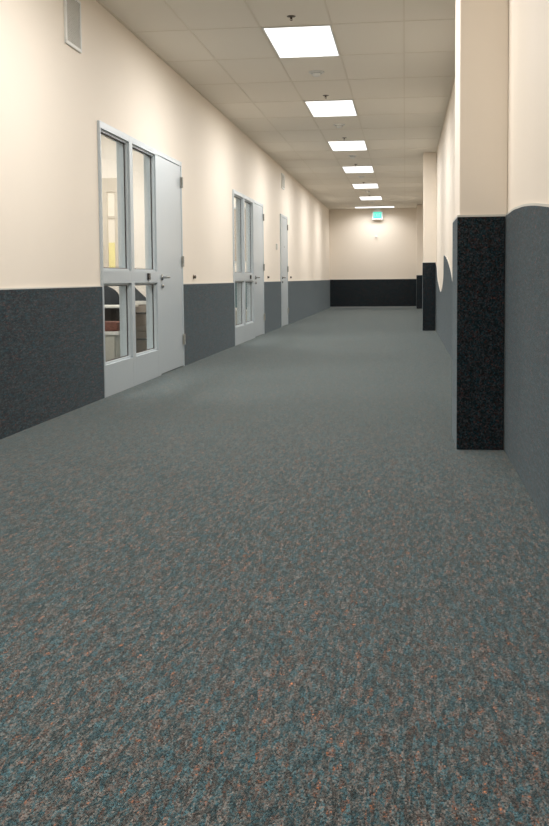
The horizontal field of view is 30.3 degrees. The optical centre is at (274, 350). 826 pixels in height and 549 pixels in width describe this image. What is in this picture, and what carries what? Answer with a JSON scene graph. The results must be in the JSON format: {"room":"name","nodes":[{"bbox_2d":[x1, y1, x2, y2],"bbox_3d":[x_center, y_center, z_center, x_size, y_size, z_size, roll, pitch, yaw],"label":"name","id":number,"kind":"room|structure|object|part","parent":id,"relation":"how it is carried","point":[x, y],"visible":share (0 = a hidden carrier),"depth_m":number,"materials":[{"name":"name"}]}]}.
{"room":"office corridor","nodes":[
{"label":"office corridor","id":0,"kind":"room"},
{"bbox_2d":[101,135,145,296],"bbox_3d":[-2.284,-1.552,13.385,3.040,3.088,0.120,0,4,7],"label":"wall","id":1,"kind":"structure","parent":0,"point":[108,146],"depth_m":13.24,"materials":[{"name":"paint"}]},
{"bbox_2d":[102,178,118,267],"bbox_3d":[-2.473,-1.652,13.326,0.880,1.220,0.030,0,4,7],"label":"window","id":2,"kind":"structure","parent":1,"relation":"in","point":[109,185],"depth_m":13.27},
{"bbox_2d":[102,192,115,267],"bbox_3d":[-2.471,-1.588,13.340,0.820,1.050,0.011,0,4,7],"label":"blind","id":3,"kind":"object","parent":2,"relation":"attached to","point":[108,198],"depth_m":13.28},
{"bbox_2d":[109,243,114,267],"bbox_3d":[-2.135,-1.261,13.312,0.085,0.325,0.003,0,4,7],"label":"notice","id":4,"kind":"object","parent":2,"relation":"attached to","point":[111,245],"visible":1,"depth_m":13.31,"materials":[{"name":"yellow paper"}]},
{"bbox_2d":[0,0,329,287],"bbox_3d":[-0.995,-1.404,11.147,0.089,3.088,42.000,0,4,7],"label":"wall","id":5,"kind":"structure","parent":0,"point":[53,95],"depth_m":7.84,"materials":[{"name":"beige paint"}]},
{"bbox_2d":[0,286,104,438],"bbox_3d":[-2.486,0.563,-0.793,0.015,0.884,17.716,0,4,7],"label":"wainscoting","id":6,"kind":"structure","parent":5,"relation":"attached to","point":[52,349],"depth_m":6.74,"materials":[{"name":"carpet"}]},
{"bbox_2d":[63,0,81,52],"bbox_3d":[-1.444,-2.357,7.254,0.018,0.370,0.340,0,4,7],"label":"air vent","id":7,"kind":"object","parent":5,"relation":"in","point":[72,8],"visible":1,"depth_m":7.26,"materials":[{"name":"white metal"}]},
{"bbox_2d":[67,0,79,48],"bbox_3d":[-1.448,-2.357,7.255,0.011,0.326,0.296,0,4,7],"label":"grille","id":8,"kind":"object","parent":7,"relation":"attached to","point":[73,6],"depth_m":7.27,"materials":[{"name":"metal"}]},
{"bbox_2d":[97,120,184,397],"bbox_3d":[-1.207,-0.813,9.370,0.136,2.165,2.905,0,4,7],"label":"door frame","id":9,"kind":"structure","parent":5,"relation":"in","point":[133,368],"depth_m":8.81,"materials":[{"name":"grey metal"}]},
{"bbox_2d":[158,156,185,373],"bbox_3d":[-1.033,-0.862,10.286,0.114,2.104,1.035,0,4,7],"label":"door","id":10,"kind":"structure","parent":9,"relation":"attached to","point":[169,179],"depth_m":10.25,"materials":[{"name":"grey metal"}]},
{"bbox_3d":[-1.059,-0.719,9.895,0.064,0.062,0.157,0,4,7],"label":"handle","id":11,"kind":"part","parent":10,"relation":"part of","materials":[{"name":"silver metal"}]},
{"bbox_2d":[183,282,234,365],"bbox_3d":[-0.772,-0.396,12.472,0.015,0.884,3.277,0,4,7],"label":"trim","id":12,"kind":"structure","parent":5,"relation":"attached to","point":[209,308],"depth_m":12.16,"materials":[{"name":"carpet"}]},
{"bbox_2d":[232,189,264,345],"bbox_3d":[-0.413,-1.258,15.518,0.136,2.165,2.955,0,4,7],"label":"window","id":13,"kind":"structure","parent":5,"relation":"in","point":[244,331],"depth_m":14.95,"materials":[{"name":"grey metal"}]},
{"bbox_2d":[254,203,264,336],"bbox_3d":[-0.237,-1.307,16.450,0.114,2.104,1.052,0,4,7],"label":"door","id":14,"kind":"structure","parent":13,"relation":"attached to","point":[258,210],"depth_m":16.39,"materials":[{"name":"grey metal"}]},
{"bbox_2d":[264,281,280,333],"bbox_3d":[-0.031,-0.811,18.210,0.015,0.884,2.397,0,4,7],"label":"trim","id":15,"kind":"structure","parent":5,"relation":"attached to","point":[272,289],"depth_m":18.11,"materials":[{"name":"carpet"}]},
{"bbox_2d":[281,173,284,189],"bbox_3d":[0.165,-3.298,19.710,0.018,0.290,0.390,0,4,7],"label":"air vent","id":16,"kind":"object","parent":5,"relation":"in","point":[282,174],"visible":1,"depth_m":19.69,"materials":[{"name":"white metal"}]},
{"bbox_2d":[280,214,288,326],"bbox_3d":[0.175,-1.575,19.895,0.180,2.165,1.090,0,4,7],"label":"door","id":17,"kind":"structure","parent":5,"relation":"in","point":[284,268],"depth_m":19.91,"materials":[{"name":"grey metal"}]},
{"bbox_2d":[288,280,329,323],"bbox_3d":[1.005,-1.390,26.229,0.015,0.884,11.620,0,4,7],"label":"trim","id":18,"kind":"structure","parent":5,"relation":"attached to","point":[306,298],"depth_m":24.34,"materials":[{"name":"carpet"}]},
{"bbox_2d":[234,198,245,308],"bbox_3d":[-1.513,-1.983,19.350,3.040,3.088,0.120,0,4,7],"label":"wall","id":19,"kind":"structure","parent":0,"point":[234,198],"depth_m":19.19,"materials":[{"name":"paint"}]},
{"bbox_2d":[234,207,245,262],"bbox_3d":[-0.631,-2.193,19.150,0.780,1.040,0.020,0,4,7],"label":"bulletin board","id":20,"kind":"object","parent":19,"relation":"attached to","point":[234,207],"visible":0.02,"depth_m":19.15,"materials":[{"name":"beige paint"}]},
{"bbox_2d":[0,307,548,825],"bbox_3d":[-1.015,0.210,11.266,6.900,0.150,42.400,0,4,7],"label":"floor","id":21,"kind":"structure","parent":0,"point":[266,579],"depth_m":2.91,"materials":[{"name":"carpet"}]},
{"bbox_2d":[104,286,118,304],"bbox_3d":[-2.058,-0.377,12.469,0.542,0.860,0.568,0,4,7],"label":"office chair","id":22,"kind":"object","parent":21,"relation":"on","point":[111,296],"visible":0.1,"depth_m":12.15,"materials":[{"name":"grey fabric"}]},
{"bbox_2d":[105,331,119,360],"bbox_3d":[-2.017,-0.009,10.591,0.935,0.402,0.440,0,4,7],"label":"base cabinet","id":23,"kind":"object","parent":21,"relation":"on","point":[112,338],"visible":0.1,"depth_m":10.34,"materials":[{"name":"grey laminate"}]},
{"bbox_3d":[-1.834,-0.011,10.367,0.415,0.285,0.016,0,4,7],"label":"door","id":24,"kind":"part","parent":23,"relation":"part of","materials":[{"name":"grey laminate"}]},
{"bbox_2d":[105,321,119,330],"bbox_3d":[-1.881,-0.306,10.512,0.575,0.199,0.200,0,4,7],"label":"bag","id":25,"kind":"object","parent":23,"relation":"on","point":[109,325],"visible":0.12,"depth_m":10.39,"materials":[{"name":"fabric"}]},
{"bbox_2d":[104,305,138,320],"bbox_3d":[-2.229,-0.195,11.545,1.220,0.642,0.700,0,4,7],"label":"desk","id":26,"kind":"object","parent":21,"relation":"on","point":[112,312],"visible":0.12,"depth_m":11.42,"materials":[{"name":"laminate"}]},
{"bbox_3d":[-2.246,-0.300,11.489,1.080,0.360,0.020,0,4,7],"label":"panel","id":27,"kind":"part","parent":26,"relation":"part of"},
{"bbox_3d":[-1.683,-0.179,11.476,0.040,0.610,0.600,0,4,7],"label":"leg","id":28,"kind":"part","parent":26,"relation":"part of","materials":[{"name":"metal"}]},
{"bbox_2d":[135,301,146,351],"bbox_3d":[-1.506,-0.265,12.145,0.540,0.682,0.640,0,4,7],"label":"filing cabinet","id":29,"kind":"object","parent":21,"relation":"on","point":[140,311],"visible":0.11,"depth_m":11.84,"materials":[{"name":"beige paint"}]},
{"bbox_2d":[135,288,145,300],"bbox_3d":[-1.618,-0.694,11.986,0.260,0.200,0.040,0,4,7],"label":"stand","id":30,"kind":"object","parent":29,"relation":"on","point":[139,296],"visible":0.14,"depth_m":11.97,"materials":[{"name":"grey fabric"}]},
{"bbox_3d":[-1.546,-0.379,11.841,0.490,0.285,0.015,0,4,7],"label":"drawer","id":31,"kind":"part","parent":29,"relation":"part of","materials":[{"name":"beige paint"}]},
{"bbox_3d":[-1.543,-0.075,11.862,0.490,0.285,0.015,0,4,7],"label":"drawer","id":32,"kind":"part","parent":29,"relation":"part of","materials":[{"name":"beige paint"}]},
{"bbox_2d":[235,309,246,324],"bbox_3d":[-0.727,-0.540,17.948,0.880,0.395,0.420,0,4,7],"label":"storage cabinet","id":33,"kind":"object","parent":21,"relation":"on","point":[235,309],"visible":0.05,"depth_m":17.73,"materials":[{"name":"grey laminate"}]},
{"bbox_2d":[235,282,246,308],"bbox_3d":[-0.731,-0.997,17.915,0.860,0.520,0.180,0,4,7],"label":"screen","id":34,"kind":"object","parent":33,"relation":"on","point":[246,282],"visible":0.08,"depth_m":17.87,"materials":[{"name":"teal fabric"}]},
{"bbox_2d":[99,0,454,208],"bbox_3d":[-1.044,-3.019,11.037,6.900,0.150,42.400,0,4,7],"label":"ceiling","id":35,"kind":"structure","parent":0,"point":[239,43],"depth_m":10.85,"materials":[{"name":"tile"}]},
{"bbox_2d":[96,0,454,209],"bbox_3d":[0.558,-2.942,10.835,3.071,0.005,42.000,0,4,7],"label":"trim","id":36,"kind":"structure","parent":35,"relation":"attached to","point":[98,1],"depth_m":11.21,"materials":[{"name":"metal"}]},
{"bbox_2d":[262,25,339,57],"bbox_3d":[0.264,-2.826,9.279,0.596,0.010,1.212,0,4,7],"label":"recessed light","id":37,"kind":"object","parent":35,"relation":"in","point":[309,40],"visible":1,"depth_m":9.22,"materials":[{"name":"white paint"}]},
{"bbox_2d":[309,70,323,76],"bbox_3d":[0.440,-2.903,10.621,0.164,0.050,0.164,0,4,7],"label":"smoke detector","id":38,"kind":"object","parent":35,"relation":"attached to","point":[315,73],"visible":1,"depth_m":10.58,"materials":[{"name":"white paint"}]},
{"bbox_2d":[304,99,357,116],"bbox_3d":[0.733,-3.088,12.910,0.596,0.010,1.212,0,4,7],"label":"recessed light","id":39,"kind":"object","parent":35,"relation":"in","point":[322,108],"visible":1,"depth_m":12.88,"materials":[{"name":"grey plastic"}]},
{"bbox_2d":[333,123,344,127],"bbox_3d":[0.910,-3.166,14.261,0.164,0.050,0.164,0,4,7],"label":"smoke detector","id":40,"kind":"object","parent":35,"relation":"attached to","point":[339,125],"visible":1,"depth_m":14.22,"materials":[{"name":"white paint"}]},
{"bbox_2d":[327,140,367,150],"bbox_3d":[1.202,-3.351,16.540,0.596,0.010,1.212,0,4,7],"label":"recessed light","id":41,"kind":"object","parent":35,"relation":"in","point":[355,145],"visible":1,"depth_m":16.50,"materials":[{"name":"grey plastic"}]},
{"bbox_2d":[342,166,373,172],"bbox_3d":[1.671,-3.613,20.171,0.596,0.010,1.212,0,4,7],"label":"recessed light","id":42,"kind":"object","parent":35,"relation":"in","point":[347,169],"visible":1,"depth_m":20.15,"materials":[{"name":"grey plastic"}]},
{"bbox_2d":[352,183,378,188],"bbox_3d":[2.140,-3.876,23.801,0.596,0.010,1.212,0,4,7],"label":"recessed light","id":43,"kind":"object","parent":35,"relation":"in","point":[370,185],"visible":1,"depth_m":23.88,"materials":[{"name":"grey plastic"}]},
{"bbox_2d":[359,196,381,199],"bbox_3d":[2.609,-4.138,27.431,0.596,0.010,1.212,0,4,7],"label":"recessed light","id":44,"kind":"object","parent":35,"relation":"in","point":[361,197],"visible":1,"depth_m":27.49,"materials":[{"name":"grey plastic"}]},
{"bbox_2d":[355,206,394,207],"bbox_3d":[3.058,-4.391,30.929,1.212,0.010,0.596,0,4,7],"label":"recessed light","id":45,"kind":"object","parent":35,"relation":"in","point":[366,206],"visible":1,"depth_m":30.99,"materials":[{"name":"white paint"}]},
{"bbox_2d":[372,208,382,219],"bbox_3d":[3.203,-4.263,31.505,0.330,0.350,0.080,0,4,7],"label":"exit sign","id":46,"kind":"object","parent":35,"relation":"hanging from","point":[377,214],"visible":1,"depth_m":31.48,"materials":[{"name":"white paint"}]},
{"bbox_2d":[329,208,416,278],"bbox_3d":[3.318,-2.910,31.770,3.360,3.088,0.120,0,4,7],"label":"wall","id":47,"kind":"structure","parent":0,"point":[355,252],"depth_m":31.71,"materials":[{"name":"beige paint"}]},
{"bbox_2d":[330,279,415,306],"bbox_3d":[3.264,-1.828,31.788,3.071,0.858,0.014,0,4,7],"label":"trim","id":48,"kind":"structure","parent":47,"relation":"attached to","point":[343,292],"depth_m":31.81,"materials":[{"name":"carpet"}]},
{"bbox_2d":[330,306,415,307],"bbox_3d":[3.263,-1.383,31.816,3.061,0.035,0.022,0,4,7],"label":"baseboard","id":49,"kind":"structure","parent":47,"relation":"attached to","point":[365,306],"depth_m":31.82,"materials":[{"name":"rubber"}]},
{"bbox_2d":[416,205,422,308],"bbox_3d":[4.346,-2.809,30.270,0.203,3.080,0.400,0,4,7],"label":"pillar","id":50,"kind":"structure","parent":0,"point":[419,207],"depth_m":30.09,"materials":[{"name":"beige paint"}]},
{"bbox_2d":[422,152,436,330],"bbox_3d":[2.716,-1.905,17.768,0.233,3.080,0.380,0,4,7],"label":"pillar","id":51,"kind":"structure","parent":0,"point":[429,158],"depth_m":17.59,"materials":[{"name":"beige paint"}]},
{"bbox_2d":[452,0,508,449],"bbox_3d":[1.129,-1.025,5.596,0.260,3.080,0.553,0,4,7],"label":"pillar","id":52,"kind":"structure","parent":0,"point":[481,26],"depth_m":5.36,"materials":[{"name":"beige paint"}]},
{"bbox_2d":[436,0,548,289],"bbox_3d":[2.004,-1.404,10.759,0.150,3.088,42.000,0,4,7],"label":"wall","id":53,"kind":"structure","parent":0,"point":[528,41],"depth_m":4.74,"materials":[{"name":"beige paint"}]},
{"bbox_2d":[436,203,548,527],"bbox_3d":[1.932,-0.492,10.825,0.010,1.260,41.982,0,4,7],"label":"wainscoting","id":54,"kind":"structure","parent":53,"relation":"attached to","point":[526,374],"depth_m":4.42,"materials":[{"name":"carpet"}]}
]}

